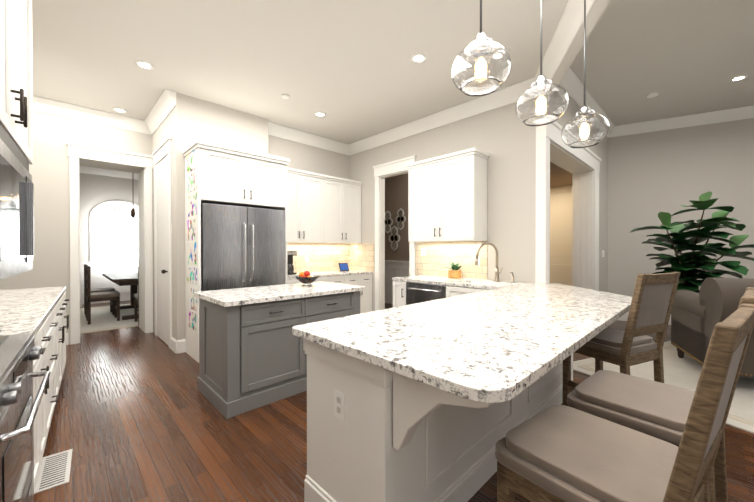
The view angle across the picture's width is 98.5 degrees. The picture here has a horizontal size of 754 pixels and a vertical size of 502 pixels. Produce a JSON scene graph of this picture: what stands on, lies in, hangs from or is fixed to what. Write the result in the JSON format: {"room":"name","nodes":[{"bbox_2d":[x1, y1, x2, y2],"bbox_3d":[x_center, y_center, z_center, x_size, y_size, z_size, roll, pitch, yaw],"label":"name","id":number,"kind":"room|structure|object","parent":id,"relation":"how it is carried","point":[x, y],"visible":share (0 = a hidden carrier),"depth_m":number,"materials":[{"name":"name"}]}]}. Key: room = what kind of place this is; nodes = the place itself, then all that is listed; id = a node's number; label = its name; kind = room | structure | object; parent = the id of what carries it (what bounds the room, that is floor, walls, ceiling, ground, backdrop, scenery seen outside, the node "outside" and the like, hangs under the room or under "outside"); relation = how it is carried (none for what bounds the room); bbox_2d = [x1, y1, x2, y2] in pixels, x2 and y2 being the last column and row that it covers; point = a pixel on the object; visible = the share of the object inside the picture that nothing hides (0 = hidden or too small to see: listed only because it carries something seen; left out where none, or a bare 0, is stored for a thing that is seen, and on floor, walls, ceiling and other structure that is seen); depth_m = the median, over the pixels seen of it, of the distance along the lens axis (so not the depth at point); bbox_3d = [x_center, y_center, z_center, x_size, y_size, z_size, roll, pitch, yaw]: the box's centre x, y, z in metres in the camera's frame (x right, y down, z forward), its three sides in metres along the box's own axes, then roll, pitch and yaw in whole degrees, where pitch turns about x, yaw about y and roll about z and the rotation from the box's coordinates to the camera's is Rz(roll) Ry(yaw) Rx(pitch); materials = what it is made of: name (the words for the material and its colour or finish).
{"room":"kitchen","nodes":[
{"label":"kitchen","id":0,"kind":"room"},
{"bbox_2d":[0,84,753,344],"bbox_3d":[0.410,-0.501,4.173,9.670,3.600,15.720,0,0,-44],"label":"wall","id":1,"kind":"structure","parent":0,"point":[646,178],"depth_m":5.18,"materials":[{"name":"grey paint"}]},
{"bbox_2d":[0,0,32,164],"bbox_3d":[-1.629,-0.905,1.035,0.695,0.956,1.110,0,0,-41],"label":"upper cabinet","id":2,"kind":"object","parent":1,"relation":"attached to","point":[16,98],"visible":0.96,"depth_m":1.32,"materials":[{"name":"white wood"}]},
{"bbox_2d":[0,124,33,279],"bbox_3d":[-1.632,-0.161,1.043,0.695,0.525,0.796,0,0,-41],"label":"over-the-range microwave","id":3,"kind":"object","parent":2,"relation":"attached to","point":[16,220],"visible":1,"depth_m":1.20,"materials":[{"name":"silver metal"}]},
{"bbox_2d":[287,171,326,242],"bbox_3d":[-1.313,-0.689,5.300,0.915,1.101,0.352,0,0,-44],"label":"upper cabinet","id":4,"kind":"object","parent":1,"relation":"attached to","point":[322,208],"depth_m":5.24,"materials":[{"name":"white wood"}]},
{"bbox_2d":[287,243,350,272],"bbox_3d":[-1.153,0.115,5.701,1.736,0.510,0.010,0,0,-44],"label":"tile backsplash","id":5,"kind":"structure","parent":1,"relation":"attached to","point":[322,256],"depth_m":5.83,"materials":[{"name":"tile"}]},
{"bbox_2d":[327,179,361,242],"bbox_3d":[-0.740,-0.692,5.858,0.915,1.101,0.352,0,0,-44],"label":"upper cabinet","id":6,"kind":"object","parent":1,"relation":"attached to","point":[343,196],"depth_m":5.76,"materials":[{"name":"white wood"}]},
{"bbox_2d":[351,243,373,271],"bbox_3d":[-0.286,0.113,6.047,0.010,0.510,0.670,0,0,-44],"label":"tile backsplash","id":7,"kind":"structure","parent":1,"relation":"attached to","point":[362,254],"depth_m":6.02,"materials":[{"name":"tile"}]},
{"bbox_2d":[33,0,753,353],"bbox_3d":[0.432,-0.491,4.160,9.444,3.580,15.670,0,0,-44],"label":"trim","id":8,"kind":"structure","parent":1,"relation":"attached to","point":[567,234],"depth_m":5.07,"materials":[{"name":"white wood"}]},
{"bbox_2d":[385,208,405,250],"bbox_3d":[0.403,-0.500,7.737,0.023,1.000,0.737,0,0,-44],"label":"decor","id":9,"kind":"object","parent":1,"relation":"attached to","point":[394,238],"visible":0.94,"depth_m":7.71,"materials":[{"name":"white metal"}]},
{"bbox_2d":[421,248,425,255],"bbox_3d":[0.715,0.014,5.004,0.013,0.120,0.080,0,0,-44],"label":"switch plate","id":10,"kind":"object","parent":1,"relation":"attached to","point":[423,251],"depth_m":5.00,"materials":[{"name":"white plastic"}]},
{"bbox_2d":[406,147,489,241],"bbox_3d":[0.944,-0.703,4.511,0.385,1.140,1.120,0,0,-44],"label":"upper cabinet","id":11,"kind":"object","parent":1,"relation":"attached to","point":[447,197],"visible":1,"depth_m":4.28,"materials":[{"name":"white wood"}]},
{"bbox_2d":[416,241,486,279],"bbox_3d":[1.034,0.121,4.694,0.010,0.510,1.190,0,0,-44],"label":"tile backsplash","id":12,"kind":"structure","parent":1,"relation":"attached to","point":[437,258],"depth_m":4.66,"materials":[{"name":"tile"}]},
{"bbox_2d":[32,0,753,143],"bbox_3d":[0.511,-2.112,5.156,16.000,0.550,19.000,0,0,-44],"label":"ceiling","id":13,"kind":"structure","parent":0,"point":[352,70],"depth_m":3.42,"materials":[{"name":"white paint"}]},
{"bbox_2d":[112,107,126,112],"bbox_3d":[-3.654,-2.000,4.615,0.167,0.008,0.167,0,0,34],"label":"recessed light","id":14,"kind":"object","parent":13,"relation":"in","point":[121,110],"depth_m":4.61,"materials":[{"name":"white"}]},
{"bbox_2d":[113,173,138,218],"bbox_3d":[-5.021,-1.341,6.680,0.636,1.350,0.556,0,0,-44],"label":"chandelier","id":15,"kind":"object","parent":13,"relation":"hanging from","point":[133,213],"visible":0.56,"depth_m":6.66,"materials":[{"name":"black metal"}]},
{"bbox_2d":[135,60,153,69],"bbox_3d":[-2.494,-1.993,3.483,0.167,0.008,0.167,0,0,34],"label":"recessed light","id":16,"kind":"object","parent":13,"relation":"in","point":[142,64],"depth_m":3.48,"materials":[{"name":"white"}]},
{"bbox_2d":[282,94,289,98],"bbox_3d":[-1.177,-1.988,4.181,0.100,0.028,0.097,0,0,-44],"label":"recessed light","id":17,"kind":"object","parent":13,"relation":"in","point":[285,96],"depth_m":4.15,"materials":[{"name":"white"}]},
{"bbox_2d":[315,112,325,116],"bbox_3d":[-0.831,-2.001,4.756,0.167,0.008,0.167,0,0,34],"label":"recessed light","id":18,"kind":"object","parent":13,"relation":"in","point":[320,114],"depth_m":4.76,"materials":[{"name":"white"}]},
{"bbox_2d":[410,53,426,62],"bbox_3d":[0.432,-1.993,3.361,0.167,0.008,0.167,0,0,34],"label":"recessed light","id":19,"kind":"object","parent":13,"relation":"in","point":[417,57],"depth_m":3.35,"materials":[{"name":"white"}]},
{"bbox_2d":[452,0,511,95],"bbox_3d":[0.545,-1.421,1.702,0.300,1.130,0.300,0,0,-44],"label":"pendant light","id":20,"kind":"object","parent":13,"relation":"hanging from","point":[482,65],"visible":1,"depth_m":1.61,"materials":[{"name":"clear glass"}]},
{"bbox_2d":[515,0,568,125],"bbox_3d":[1.030,-1.403,2.035,0.300,1.170,0.300,0,0,-44],"label":"pendant light","id":21,"kind":"object","parent":13,"relation":"hanging from","point":[541,102],"visible":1,"depth_m":1.95,"materials":[{"name":"clear glass"}]},
{"bbox_2d":[561,0,609,147],"bbox_3d":[1.515,-1.385,2.368,0.300,1.210,0.300,0,0,-44],"label":"pendant light","id":22,"kind":"object","parent":13,"relation":"hanging from","point":[585,127],"visible":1,"depth_m":2.29,"materials":[{"name":"clear glass"}]},
{"bbox_2d":[647,92,657,97],"bbox_3d":[4.006,-2.268,4.722,0.128,0.035,0.128,0,0,34],"label":"recessed light","id":23,"kind":"object","parent":13,"relation":"in","point":[653,94],"depth_m":4.70,"materials":[{"name":"white"}]},
{"bbox_2d":[729,75,747,81],"bbox_3d":[4.778,-2.278,4.288,0.167,0.008,0.167,0,0,34],"label":"recessed light","id":24,"kind":"object","parent":13,"relation":"in","point":[738,78],"depth_m":4.29,"materials":[{"name":"white"}]},
{"bbox_2d":[34,300,753,501],"bbox_3d":[0.511,1.343,5.176,16.000,0.100,19.000,0,0,-44],"label":"floor","id":25,"kind":"structure","parent":0,"point":[137,416],"depth_m":2.28,"materials":[{"name":"brown wood"}]},
{"bbox_2d":[0,330,50,501],"bbox_3d":[-1.619,0.834,1.060,0.740,0.965,0.794,0,0,-41],"label":"range","id":26,"kind":"object","parent":25,"relation":"on","point":[20,353],"visible":1,"depth_m":1.23,"materials":[{"name":"silver metal"}]},
{"bbox_2d":[33,334,65,489],"bbox_3d":[-2.317,0.872,1.859,0.809,0.880,1.340,0,0,-44],"label":"base cabinet","id":27,"kind":"object","parent":25,"relation":"on","point":[52,359],"depth_m":2.02,"materials":[{"name":"white wood"}]},
{"bbox_2d":[0,286,68,337],"bbox_3d":[-2.762,0.409,2.313,0.816,0.040,2.619,0,0,-44],"label":"countertop","id":28,"kind":"structure","parent":27,"relation":"on","point":[39,311],"depth_m":2.32,"materials":[{"name":"white stone"}]},
{"bbox_2d":[34,449,72,493],"bbox_3d":[-1.931,1.308,1.946,0.140,0.006,0.400,0,0,-41],"label":"floor vent","id":29,"kind":"object","parent":25,"relation":"in","point":[54,470],"visible":0.94,"depth_m":1.92,"materials":[{"name":"grey metal"}]},
{"bbox_2d":[80,304,137,333],"bbox_3d":[-5.325,1.280,6.399,2.850,0.012,2.900,0,0,-44],"label":"area rug","id":30,"kind":"object","parent":25,"relation":"on","point":[103,318],"visible":0.35,"depth_m":5.88,"materials":[{"name":"beige carpet"}]},
{"bbox_2d":[84,264,114,317],"bbox_3d":[-5.529,0.775,6.476,0.450,1.020,0.440,0,0,-44],"label":"dining chair","id":31,"kind":"object","parent":30,"relation":"on","point":[105,290],"visible":0.58,"depth_m":6.45,"materials":[{"name":"brown wood"}]},
{"bbox_2d":[86,266,119,324],"bbox_3d":[-5.006,0.778,5.939,0.450,1.020,0.440,0,0,-44],"label":"dining chair","id":32,"kind":"object","parent":30,"relation":"on","point":[102,296],"visible":0.94,"depth_m":5.82,"materials":[{"name":"brown wood"}]},
{"bbox_2d":[102,272,137,319],"bbox_3d":[-4.949,0.888,6.763,1.040,0.790,2.000,0,0,-44],"label":"dining table","id":33,"kind":"object","parent":30,"relation":"on","point":[126,279],"visible":0.29,"depth_m":6.32,"materials":[{"name":"brown wood"}]},
{"bbox_2d":[134,267,138,325],"bbox_3d":[-4.080,0.779,5.871,0.440,1.020,0.450,0,0,-44],"label":"dining chair","id":34,"kind":"object","parent":30,"relation":"on","point":[136,300],"visible":0.25,"depth_m":5.78,"materials":[{"name":"brown wood"}]},
{"bbox_2d":[182,139,289,362],"bbox_3d":[-1.849,0.008,4.339,1.182,2.580,0.608,0,0,-44],"label":"tall cabinet","id":35,"kind":"object","parent":25,"relation":"on","point":[217,173],"visible":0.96,"depth_m":4.02,"materials":[{"name":"white wood"}]},
{"bbox_2d":[201,203,284,290],"bbox_3d":[-1.828,0.368,4.332,1.050,1.860,0.634,0,0,-44],"label":"refrigerator","id":36,"kind":"object","parent":25,"relation":"on","point":[242,247],"visible":0.5,"depth_m":4.08,"materials":[{"name":"silver metal"}]},
{"bbox_2d":[197,289,364,418],"bbox_3d":[-0.917,0.864,3.271,1.410,0.880,0.780,0,0,-44],"label":"kitchen island","id":37,"kind":"object","parent":25,"relation":"on","point":[252,355],"depth_m":2.79,"materials":[{"name":"grey wood"}]},
{"bbox_2d":[194,281,364,308],"bbox_3d":[-0.924,0.404,3.276,1.460,0.040,0.810,0,0,-44],"label":"island countertop","id":38,"kind":"structure","parent":37,"relation":"on","point":[224,297],"depth_m":3.01,"materials":[{"name":"white stone"}]},
{"bbox_2d":[295,271,318,285],"bbox_3d":[-0.761,0.298,3.538,0.270,0.167,0.270,0,0,-44],"label":"fruit bowl","id":39,"kind":"object","parent":38,"relation":"on","point":[305,278],"visible":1,"depth_m":3.49,"materials":[{"name":"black glass"}]},
{"bbox_2d":[287,278,314,283],"bbox_3d":[-1.366,0.854,5.051,0.518,0.880,0.648,0,0,-44],"label":"base cabinet","id":40,"kind":"object","parent":25,"relation":"on","point":[289,280],"depth_m":4.73,"materials":[{"name":"white"}]},
{"bbox_2d":[315,274,346,283],"bbox_3d":[-0.993,0.851,5.415,0.756,0.880,0.648,0,0,-44],"label":"base cabinet","id":41,"kind":"object","parent":25,"relation":"on","point":[335,278],"depth_m":5.28,"materials":[{"name":"white"}]},
{"bbox_2d":[347,274,371,313],"bbox_3d":[-0.557,0.849,5.839,0.692,0.880,0.648,0,0,-44],"label":"base cabinet","id":42,"kind":"object","parent":25,"relation":"on","point":[357,277],"depth_m":5.73,"materials":[{"name":"white wood"}]},
{"bbox_2d":[287,270,370,277],"bbox_3d":[-0.929,0.391,5.472,1.734,0.040,0.651,0,0,-44],"label":"countertop","id":43,"kind":"structure","parent":42,"relation":"on","point":[323,274],"depth_m":5.59,"materials":[{"name":"white stone"}]},
{"bbox_2d":[287,251,296,274],"bbox_3d":[-1.408,0.187,5.161,0.190,0.369,0.212,0,0,-44],"label":"coffee maker","id":44,"kind":"object","parent":43,"relation":"on","point":[290,265],"visible":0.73,"depth_m":5.10,"materials":[{"name":"black plastic"}]},
{"bbox_2d":[339,263,348,270],"bbox_3d":[-0.604,0.293,5.912,0.200,0.149,0.061,0,0,-44],"label":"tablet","id":45,"kind":"object","parent":43,"relation":"on","point":[343,266],"visible":1,"depth_m":5.90,"materials":[{"name":"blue plastic"}]},
{"bbox_2d":[406,282,446,304],"bbox_3d":[0.820,0.860,4.399,0.679,0.875,0.634,0,0,-44],"label":"dishwasher","id":46,"kind":"object","parent":25,"relation":"on","point":[419,292],"visible":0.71,"depth_m":4.21,"materials":[{"name":"silver metal"}]},
{"bbox_2d":[303,339,572,501],"bbox_3d":[1.083,0.870,2.414,3.126,0.877,0.990,0,0,-44],"label":"base cabinet","id":47,"kind":"object","parent":25,"relation":"on","point":[394,437],"visible":0.44,"depth_m":1.50,"materials":[{"name":"white wood"}]},
{"bbox_2d":[334,389,344,420],"bbox_3d":[-0.173,0.704,1.485,0.008,0.120,0.075,0,0,-44],"label":"outlet","id":48,"kind":"object","parent":47,"relation":"attached to","point":[339,405],"visible":1,"depth_m":1.48,"materials":[{"name":"white plastic"}]},
{"bbox_2d":[292,282,631,402],"bbox_3d":[1.143,0.408,2.477,3.385,0.040,1.140,0,0,-44],"label":"countertop","id":49,"kind":"structure","parent":47,"relation":"on","point":[505,341],"depth_m":1.54,"materials":[{"name":"white stone"}]},
{"bbox_2d":[393,281,500,307],"bbox_3d":[1.005,0.858,4.245,0.681,0.880,1.620,0,0,-44],"label":"base cabinet","id":50,"kind":"object","parent":25,"relation":"on","point":[399,293],"visible":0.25,"depth_m":4.43,"materials":[{"name":"white wood"}]},
{"bbox_2d":[392,275,523,287],"bbox_3d":[1.007,0.398,4.258,0.654,0.040,1.600,0,0,-44],"label":"countertop","id":51,"kind":"structure","parent":50,"relation":"on","point":[439,280],"depth_m":4.17,"materials":[{"name":"white stone"}]},
{"bbox_2d":[443,262,461,278],"bbox_3d":[1.062,0.266,4.497,0.168,0.220,0.261,0,0,-44],"label":"planter box","id":52,"kind":"object","parent":51,"relation":"on","point":[455,272],"visible":0.98,"depth_m":4.46,"materials":[{"name":"brown wood"}]},
{"bbox_2d":[475,242,514,281],"bbox_3d":[1.440,0.134,3.969,0.303,0.489,0.389,0,0,-44],"label":"faucet","id":53,"kind":"object","parent":51,"relation":"on","point":[497,272],"visible":1,"depth_m":4.03,"materials":[{"name":"silver metal"}]},
{"bbox_2d":[562,272,679,406],"bbox_3d":[1.708,0.724,2.321,0.454,1.170,0.549,0,0,-24],"label":"counter stool","id":54,"kind":"object","parent":25,"relation":"on","point":[650,310],"visible":0.54,"depth_m":2.15,"materials":[{"name":"brown wood"}]},
{"bbox_2d":[495,304,753,501],"bbox_3d":[0.715,0.732,0.987,0.454,1.170,0.549,0,0,-37],"label":"counter stool","id":55,"kind":"object","parent":25,"relation":"on","point":[557,453],"visible":1,"depth_m":0.91,"materials":[{"name":"beige fabric"}]},
{"bbox_2d":[567,287,753,501],"bbox_3d":[1.167,0.730,1.358,0.454,1.170,0.549,0,0,-40],"label":"counter stool","id":56,"kind":"object","parent":25,"relation":"on","point":[658,410],"visible":0.33,"depth_m":1.33,"materials":[{"name":"beige fabric"}]},
{"bbox_2d":[573,341,753,433],"bbox_3d":[4.612,1.303,2.216,3.400,0.014,4.780,0,0,-24],"label":"area rug","id":57,"kind":"object","parent":25,"relation":"on","point":[685,371],"visible":0.33,"depth_m":3.36,"materials":[{"name":"beige carpet"}]},
{"bbox_2d":[629,191,753,292],"bbox_3d":[4.132,0.262,4.134,1.283,2.046,1.364,0,0,-44],"label":"potted plant","id":58,"kind":"object","parent":57,"relation":"on","point":[691,266],"visible":0.85,"depth_m":4.13,"materials":[{"name":"green plant"}]},
{"bbox_2d":[671,278,753,377],"bbox_3d":[4.357,0.773,2.989,2.230,1.035,1.235,0,0,26],"label":"armchair","id":59,"kind":"object","parent":57,"relation":"on","point":[696,318],"visible":0.69,"depth_m":3.22,"materials":[{"name":"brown fabric"}]},
{"label":"outside","id":60,"kind":"structure","parent":0,"visible":0},
{"bbox_2d":[95,205,138,261],"bbox_3d":[-6.623,-0.446,8.371,1.620,1.880,0.010,0,0,-44],"label":"window","id":61,"kind":"structure","parent":60,"point":[114,245],"depth_m":8.30,"materials":[{"name":"white glass"}]}
]}

